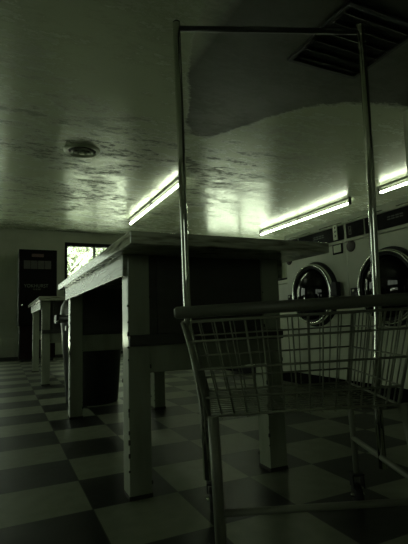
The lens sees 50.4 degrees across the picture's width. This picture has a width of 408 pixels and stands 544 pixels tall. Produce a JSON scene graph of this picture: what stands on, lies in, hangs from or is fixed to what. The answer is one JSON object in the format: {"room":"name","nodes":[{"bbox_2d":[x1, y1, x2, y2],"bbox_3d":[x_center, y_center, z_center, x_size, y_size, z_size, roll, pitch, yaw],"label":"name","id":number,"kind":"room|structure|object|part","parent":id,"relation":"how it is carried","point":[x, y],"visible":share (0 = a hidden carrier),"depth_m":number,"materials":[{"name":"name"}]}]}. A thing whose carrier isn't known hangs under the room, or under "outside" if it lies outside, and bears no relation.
{"room":"laundry","nodes":[
{"label":"laundry","id":0,"kind":"room"},
{"bbox_2d":[0,230,284,357],"bbox_3d":[-2.161,0.448,8.905,9.200,2.470,0.150,1,-7,-25],"label":"wall","id":1,"kind":"structure","parent":0,"point":[11,242],"depth_m":8.23,"materials":[{"name":"paint"}]},
{"bbox_2d":[0,351,122,360],"bbox_3d":[-2.089,1.635,8.696,9.200,0.060,0.015,1,-7,-25],"label":"baseboard","id":2,"kind":"structure","parent":1,"relation":"attached to","point":[56,355],"depth_m":8.03,"materials":[{"name":"black"}]},
{"bbox_2d":[0,228,123,236],"bbox_3d":[-2.163,-0.771,8.965,9.200,0.035,0.020,1,-7,-25],"label":"trim","id":3,"kind":"structure","parent":1,"relation":"attached to","point":[0,228],"depth_m":8.64,"materials":[{"name":"paint"}]},
{"bbox_2d":[65,242,111,278],"bbox_3d":[-2.164,0.113,8.885,1.395,1.392,0.160,1,-7,-25],"label":"window","id":4,"kind":"structure","parent":1,"relation":"in","point":[67,244],"depth_m":8.81,"materials":[{"name":"black"}]},
{"bbox_2d":[0,0,407,239],"bbox_3d":[0.165,-1.481,3.987,9.500,0.120,11.400,1,-7,-25],"label":"ceiling","id":5,"kind":"structure","parent":0,"point":[270,140],"depth_m":3.98,"materials":[{"name":"white paint"}]},
{"bbox_2d":[63,143,99,157],"bbox_3d":[-1.302,-1.278,4.631,0.380,0.048,0.380,1,-7,-25],"label":"ceiling vent","id":6,"kind":"object","parent":5,"relation":"in","point":[79,150],"visible":1,"depth_m":4.58,"materials":[{"name":"silver metal"}]},
{"bbox_2d":[129,178,178,224],"bbox_3d":[-0.812,-1.031,6.662,0.048,0.116,2.440,1,-7,-25],"label":"fluorescent fixture","id":7,"kind":"object","parent":5,"relation":"attached to","point":[150,203],"visible":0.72,"depth_m":6.45,"materials":[{"name":"white metal"}]},
{"bbox_2d":[259,197,351,235],"bbox_3d":[1.735,-0.965,7.944,0.048,0.116,2.620,1,-7,-25],"label":"fluorescent fixture","id":8,"kind":"object","parent":5,"relation":"attached to","point":[348,199],"visible":1,"depth_m":7.68,"materials":[{"name":"white metal"}]},
{"bbox_2d":[287,0,407,78],"bbox_3d":[1.013,-1.549,2.959,0.630,0.026,0.630,1,-7,-25],"label":"ceiling vent","id":9,"kind":"object","parent":5,"relation":"in","point":[385,32],"visible":0.96,"depth_m":2.94,"materials":[{"name":"black metal"}]},
{"bbox_2d":[378,176,407,194],"bbox_3d":[3.040,-1.314,5.198,0.048,0.116,2.400,1,-7,-25],"label":"fluorescent fixture","id":10,"kind":"object","parent":5,"relation":"attached to","point":[380,191],"visible":1,"depth_m":6.04,"materials":[{"name":"white metal"}]},
{"bbox_2d":[0,354,407,543],"bbox_3d":[0.244,1.082,3.699,9.500,0.100,11.400,1,-7,-25],"label":"floor","id":11,"kind":"structure","parent":0,"point":[62,478],"depth_m":1.77,"materials":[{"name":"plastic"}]},
{"bbox_2d":[16,249,56,361],"bbox_3d":[-3.077,0.616,7.960,0.644,1.980,0.702,1,-7,-25],"label":"vending machine","id":12,"kind":"object","parent":11,"relation":"on","point":[36,269],"visible":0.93,"depth_m":7.67,"materials":[{"name":"black metal"}]},
{"bbox_3d":[-2.932,1.234,7.631,0.554,0.550,0.014,1,-7,-25],"label":"door","id":13,"kind":"part","parent":12,"relation":"part of","materials":[{"name":"black"}]},
{"bbox_3d":[-2.952,0.270,7.708,0.620,1.325,0.020,1,-7,-25],"label":"panel","id":14,"kind":"part","parent":12,"relation":"part of","materials":[{"name":"black"}]},
{"bbox_3d":[-2.973,-0.296,7.755,0.200,0.056,0.005,1,-7,-25],"label":"sign plate","id":15,"kind":"part","parent":12,"relation":"part of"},
{"bbox_2d":[28,296,64,385],"bbox_3d":[-1.694,0.819,5.376,0.815,0.915,1.970,1,-7,-25],"label":"folding table","id":16,"kind":"object","parent":11,"relation":"on","point":[43,308],"visible":0.46,"depth_m":4.60,"materials":[{"name":"white paint"}]},
{"bbox_3d":[-2.300,0.921,5.921,0.083,0.872,0.083,1,-7,-25],"label":"leg","id":17,"kind":"part","parent":16,"relation":"part of","materials":[{"name":"white paint"}]},
{"bbox_3d":[-2.051,0.653,6.092,0.501,0.317,0.022,1,-7,-25],"label":"panel","id":18,"kind":"part","parent":16,"relation":"part of","materials":[{"name":"black wood"}]},
{"bbox_3d":[-1.677,0.751,4.587,0.083,0.872,0.083,1,-7,-25],"label":"leg","id":19,"kind":"part","parent":16,"relation":"part of","materials":[{"name":"white paint"}]},
{"bbox_3d":[-1.412,0.479,4.724,0.501,0.317,0.022,1,-7,-25],"label":"panel","id":20,"kind":"part","parent":16,"relation":"part of","materials":[{"name":"black wood"}]},
{"bbox_2d":[54,300,120,405],"bbox_3d":[-0.916,0.601,3.540,0.572,0.890,0.564,1,-7,-25],"label":"trash can","id":21,"kind":"object","parent":11,"relation":"on","point":[101,369],"visible":0.34,"depth_m":3.35,"materials":[{"name":"black plastic"}]},
{"bbox_3d":[-0.923,0.257,3.580,0.504,0.197,0.504,1,-7,-25],"label":"dome lid","id":22,"kind":"part","parent":21,"relation":"part of","materials":[{"name":"grey plastic"}]},
{"bbox_2d":[58,231,328,501],"bbox_3d":[-0.269,0.441,2.404,0.815,0.915,1.970,1,-7,-25],"label":"folding table","id":23,"kind":"object","parent":11,"relation":"on","point":[126,298],"visible":0.95,"depth_m":1.72,"materials":[{"name":"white wood"}]},
{"bbox_3d":[-0.875,0.542,2.949,0.083,0.872,0.083,1,-7,-25],"label":"leg","id":24,"kind":"part","parent":23,"relation":"part of","materials":[{"name":"white paint"}]},
{"bbox_3d":[-0.626,0.275,3.119,0.501,0.317,0.022,1,-7,-25],"label":"panel","id":25,"kind":"part","parent":23,"relation":"part of","materials":[{"name":"black wood"}]},
{"bbox_3d":[-0.251,0.373,1.615,0.083,0.872,0.083,1,-7,-25],"label":"leg","id":26,"kind":"part","parent":23,"relation":"part of","materials":[{"name":"white paint"}]},
{"bbox_3d":[-0.345,0.554,3.195,0.083,0.872,0.083,1,-7,-25],"label":"leg","id":27,"kind":"part","parent":23,"relation":"part of","materials":[{"name":"white paint"}]},
{"bbox_3d":[0.013,0.101,1.752,0.501,0.317,0.022,1,-7,-25],"label":"panel","id":28,"kind":"part","parent":23,"relation":"part of","materials":[{"name":"black wood"}]},
{"bbox_3d":[0.278,0.384,1.861,0.083,0.872,0.083,1,-7,-25],"label":"leg","id":29,"kind":"part","parent":23,"relation":"part of","materials":[{"name":"white paint"}]},
{"bbox_2d":[229,278,286,373],"bbox_3d":[0.705,0.636,5.237,0.684,1.100,0.676,1,-7,-25],"label":"washer","id":30,"kind":"object","parent":11,"relation":"on","point":[245,370],"visible":0.02,"depth_m":5.02,"materials":[{"name":"metal"}]},
{"bbox_3d":[0.732,1.134,5.186,0.620,0.099,0.656,1,-7,-25],"label":"kick plate","id":31,"kind":"part","parent":30,"relation":"part of","materials":[{"name":"black metal"}]},
{"bbox_2d":[278,280,296,382],"bbox_3d":[0.996,0.558,4.616,0.684,1.100,0.676,1,-7,-25],"label":"washer","id":32,"kind":"object","parent":11,"relation":"on","point":[283,284],"visible":0.06,"depth_m":4.25,"materials":[{"name":"metal"}]},
{"bbox_3d":[0.983,0.140,4.663,0.684,0.029,0.676,1,-7,-25],"label":"plate","id":33,"kind":"part","parent":32,"relation":"part of","materials":[{"name":"metal"}]},
{"bbox_3d":[1.022,1.055,4.566,0.620,0.099,0.656,1,-7,-25],"label":"kick plate","id":34,"kind":"part","parent":32,"relation":"part of","materials":[{"name":"black metal"}]},
{"bbox_2d":[173,20,407,543],"bbox_3d":[0.236,-0.027,1.281,0.629,1.577,0.518,-4,-6,0],"label":"cart","id":35,"kind":"object","parent":11,"relation":"on","point":[210,429],"visible":1,"depth_m":1.16,"materials":[{"name":"silver metal"}]},
{"bbox_3d":[0.031,0.489,1.020,0.027,0.292,0.031,-4,-6,0],"label":"leg","id":36,"kind":"part","parent":35,"relation":"part of","materials":[{"name":"grey metal"}]},
{"bbox_3d":[0.224,0.079,1.023,0.590,0.029,0.029,-4,-6,0],"label":"handle","id":37,"kind":"part","parent":35,"relation":"part of","materials":[{"name":"grey plastic"}]},
{"bbox_3d":[0.489,0.508,1.428,0.019,0.295,0.023,-4,-6,0],"label":"leg","id":38,"kind":"part","parent":35,"relation":"part of","materials":[{"name":"grey metal"}]},
{"bbox_3d":[0.505,0.462,1.022,0.055,0.297,0.031,-4,-6,0],"label":"leg","id":39,"kind":"part","parent":35,"relation":"part of","materials":[{"name":"grey metal"}]},
{"bbox_2d":[285,217,361,394],"bbox_3d":[1.293,0.312,3.942,0.902,1.418,0.816,1,-7,-25],"label":"washer","id":40,"kind":"object","parent":11,"relation":"on","point":[323,275],"visible":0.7,"depth_m":3.68,"materials":[{"name":"metal"}]},
{"bbox_3d":[0.921,0.193,3.774,0.082,0.464,0.464,1,-7,-25],"label":"door glass","id":41,"kind":"part","parent":40,"relation":"part of","materials":[{"name":"black glass"}]},
{"bbox_3d":[0.943,0.194,3.785,0.048,0.530,0.530,1,-7,-25],"label":"door","id":42,"kind":"part","parent":40,"relation":"part of","materials":[{"name":"silver metal"}]},
{"bbox_3d":[1.008,-0.290,3.778,0.008,0.119,0.583,1,-7,-25],"label":"control panel","id":43,"kind":"part","parent":40,"relation":"part of","materials":[{"name":"black plastic"}]},
{"bbox_3d":[1.377,0.962,3.899,0.720,0.114,0.806,1,-7,-25],"label":"kick plate","id":44,"kind":"part","parent":40,"relation":"part of","materials":[{"name":"black metal"}]},
{"bbox_3d":[1.099,-0.193,3.566,0.010,0.094,0.114,1,-7,-25],"label":"display frame","id":45,"kind":"part","parent":40,"relation":"part of","materials":[{"name":"black"}]},
{"bbox_2d":[344,197,407,402],"bbox_3d":[1.637,0.219,3.207,0.902,1.418,0.816,1,-7,-25],"label":"washer","id":46,"kind":"object","parent":11,"relation":"on","point":[392,217],"visible":0.7,"depth_m":3.11,"materials":[{"name":"metal"}]},
{"bbox_3d":[1.183,-0.337,3.405,0.008,0.119,0.181,1,-7,-25],"label":"control panel","id":47,"kind":"part","parent":46,"relation":"part of","materials":[{"name":"black plastic"}]},
{"bbox_3d":[1.287,0.101,3.050,0.048,0.530,0.530,1,-7,-25],"label":"door","id":48,"kind":"part","parent":46,"relation":"part of","materials":[{"name":"silver metal"}]},
{"bbox_3d":[1.721,0.868,3.164,0.720,0.114,0.806,1,-7,-25],"label":"kick plate","id":49,"kind":"part","parent":46,"relation":"part of","materials":[{"name":"black metal"}]},
{"bbox_3d":[1.264,0.100,3.039,0.082,0.464,0.464,1,-7,-25],"label":"door glass","id":50,"kind":"part","parent":46,"relation":"part of","materials":[{"name":"black glass"}]},
{"bbox_3d":[1.352,-0.383,3.043,0.008,0.119,0.583,1,-7,-25],"label":"control panel","id":51,"kind":"part","parent":46,"relation":"part of","materials":[{"name":"black"}]},
{"bbox_2d":[285,263,286,277],"bbox_3d":[4.444,-0.104,5.811,0.150,2.470,11.100,1,-7,-25],"label":"wall","id":52,"kind":"structure","parent":0,"point":[285,263],"depth_m":10.80,"materials":[{"name":"paint"}]},
{"bbox_2d":[402,110,407,174],"bbox_3d":[2.958,-0.520,1.704,0.160,2.470,4.860,1,-7,-25],"label":"wall partition","id":53,"kind":"structure","parent":0,"point":[405,113],"depth_m":3.95,"materials":[{"name":"paint"}]},
{"bbox_3d":[-6.856,4.087,26.443,70.000,0.150,35.700,1,-7,-25],"label":"pavement","id":54,"kind":"object","parent":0,"visible":0},
{"bbox_2d":[67,247,102,277],"bbox_3d":[-3.787,0.314,11.066,2.506,3.728,2.203,-3,-7,15],"label":"tree","id":55,"kind":"object","parent":54,"relation":"on","point":[76,251],"visible":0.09,"depth_m":10.93,"materials":[{"name":"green plant"}]},
{"bbox_2d":[69,248,104,272],"bbox_3d":[-3.066,0.647,13.318,2.164,3.527,2.225,-5,-7,25],"label":"tree","id":56,"kind":"object","parent":54,"relation":"on","point":[100,250],"visible":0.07,"depth_m":13.01,"materials":[{"name":"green plant"}]}
]}

